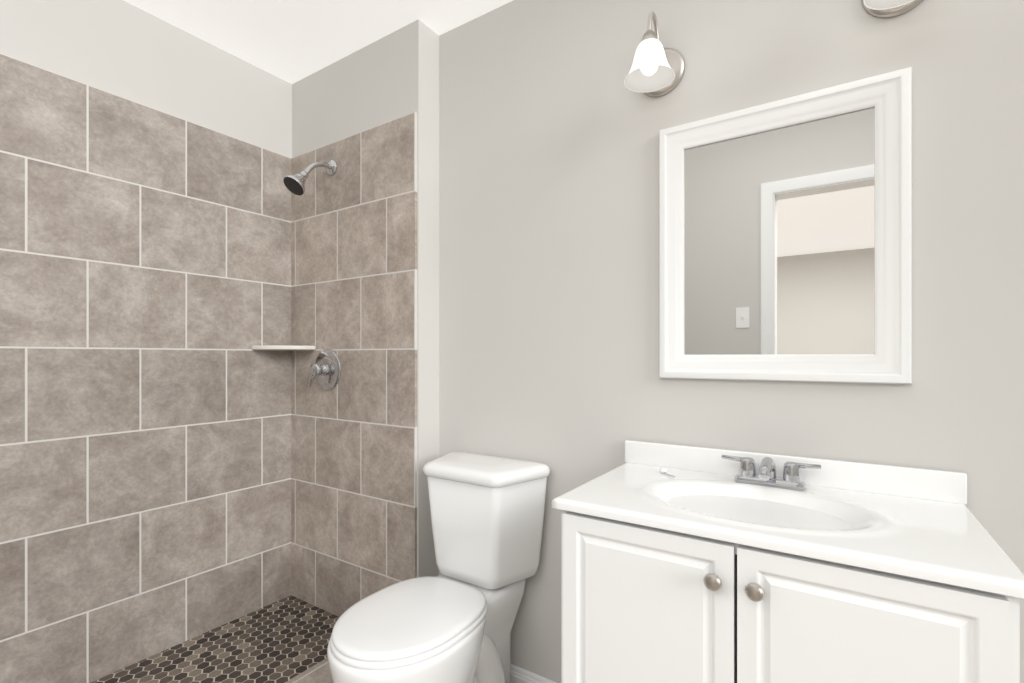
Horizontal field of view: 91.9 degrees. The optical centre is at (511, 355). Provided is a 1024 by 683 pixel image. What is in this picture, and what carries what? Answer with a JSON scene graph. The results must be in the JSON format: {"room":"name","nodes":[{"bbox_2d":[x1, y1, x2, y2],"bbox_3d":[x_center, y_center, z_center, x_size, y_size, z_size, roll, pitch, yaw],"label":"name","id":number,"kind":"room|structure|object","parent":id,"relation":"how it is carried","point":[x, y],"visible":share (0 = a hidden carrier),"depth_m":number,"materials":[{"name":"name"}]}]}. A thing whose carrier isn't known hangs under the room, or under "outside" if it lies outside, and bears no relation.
{"room":"bathroom","nodes":[
{"label":"bathroom","id":0,"kind":"room"},
{"bbox_2d":[0,0,291,157],"bbox_3d":[-1.522,-0.045,1.735,0.120,2.490,1.553,0,0,34],"label":"wall","id":1,"kind":"structure","parent":0,"point":[124,49],"depth_m":1.87,"materials":[{"name":"paint"}]},
{"bbox_2d":[0,53,290,682],"bbox_3d":[-1.438,0.134,1.744,0.012,2.133,1.421,0,0,34],"label":"tile","id":2,"kind":"structure","parent":1,"relation":"attached to","point":[145,396],"depth_m":1.81,"materials":[{"name":"tile"}]},
{"bbox_2d":[91,595,339,682],"bbox_3d":[-1.200,1.128,1.586,0.558,0.002,1.421,0,0,34],"label":"mosaic","id":3,"kind":"object","parent":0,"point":[285,640],"visible":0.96,"depth_m":1.88},
{"bbox_2d":[123,0,512,83],"bbox_3d":[-0.170,-1.330,0.982,3.207,0.080,1.790,0,0,34],"label":"ceiling","id":4,"kind":"structure","parent":0,"point":[291,41],"depth_m":1.92,"materials":[{"name":"paint"}]},
{"bbox_2d":[292,19,438,576],"bbox_3d":[-0.686,-0.045,2.254,0.942,2.490,0.237,0,0,34],"label":"wall","id":5,"kind":"structure","parent":0,"point":[391,76],"depth_m":1.97,"materials":[{"name":"grey paint"}]},
{"bbox_2d":[291,112,416,616],"bbox_3d":[-0.707,0.134,2.119,0.815,2.133,0.012,0,0,34],"label":"tiled wall","id":6,"kind":"structure","parent":5,"relation":"attached to","point":[354,430],"depth_m":2.08,"materials":[{"name":"tile"}]},
{"bbox_2d":[252,345,315,349],"bbox_3d":[-1.014,-0.037,2.201,0.190,0.018,0.190,0,0,34],"label":"corner shelf","id":7,"kind":"object","parent":6,"relation":"attached to","point":[274,347],"visible":0.96,"depth_m":2.15,"materials":[{"name":"white ceramic"}]},
{"bbox_2d":[283,160,336,195],"bbox_3d":[-0.847,-0.759,2.073,0.092,0.195,0.218,0,0,34],"label":"shower head","id":8,"kind":"object","parent":6,"relation":"attached to","point":[295,184],"visible":1,"depth_m":2.03},
{"bbox_2d":[308,349,340,389],"bbox_3d":[-0.832,0.060,2.149,0.182,0.182,0.076,0,0,34],"label":"shower valve","id":9,"kind":"object","parent":6,"relation":"attached to","point":[325,369],"visible":1,"depth_m":2.15,"materials":[{"name":"silver metal"}]},
{"bbox_2d":[439,0,1023,682],"bbox_3d":[0.684,-0.045,1.418,2.265,2.490,0.120,0,0,34],"label":"wall","id":10,"kind":"structure","parent":0,"point":[549,124],"depth_m":1.52,"materials":[{"name":"paint"}]},
{"bbox_2d":[511,664,556,682],"bbox_3d":[0.035,1.159,1.767,0.796,0.081,0.013,0,0,34],"label":"baseboard","id":11,"kind":"structure","parent":10,"relation":"attached to","point":[520,675],"depth_m":1.76,"materials":[{"name":"white wood"}]},
{"bbox_2d":[624,12,684,96],"bbox_3d":[0.401,-0.889,1.422,0.140,0.210,0.184,0,0,34],"label":"sconce","id":12,"kind":"object","parent":10,"relation":"attached to","point":[657,69],"visible":1,"depth_m":1.43,"materials":[{"name":"white glass"}]},
{"bbox_2d":[659,67,911,383],"bbox_3d":[0.691,-0.305,1.325,0.592,0.743,0.025,0,0,34],"label":"mirror","id":13,"kind":"object","parent":10,"relation":"attached to","point":[785,239],"visible":1,"depth_m":1.30,"materials":[{"name":"white mirror"}]},
{"bbox_2d":[862,0,921,17],"bbox_3d":[0.873,-0.917,1.110,0.140,0.210,0.184,0,0,34],"label":"sconce","id":14,"kind":"object","parent":10,"relation":"attached to","point":[884,8],"visible":1,"depth_m":1.16,"materials":[{"name":"silver metal"}]},
{"bbox_3d":[-0.170,1.240,0.982,3.207,0.080,1.790,0,0,33],"label":"floor","id":15,"kind":"structure","parent":0,"visible":0},
{"bbox_2d":[286,658,332,682],"bbox_3d":[-1.119,1.165,1.540,0.767,0.070,1.433,0,0,34],"label":"shower base","id":16,"kind":"object","parent":15,"relation":"on","point":[320,672],"depth_m":1.75,"materials":[{"name":"tile"}]},
{"bbox_2d":[327,452,549,682],"bbox_3d":[-0.233,0.782,1.523,0.441,0.839,0.702,0,0,34],"label":"toilet","id":17,"kind":"object","parent":15,"relation":"on","point":[453,621],"visible":1,"depth_m":1.55,"materials":[{"name":"white ceramic"}]},
{"bbox_2d":[552,440,1023,682],"bbox_3d":[0.549,0.727,1.121,0.795,0.947,0.513,0,0,34],"label":"bathroom vanity","id":18,"kind":"object","parent":15,"relation":"on","point":[686,564],"visible":1,"depth_m":0.97,"materials":[{"name":"white wood"}]}
]}

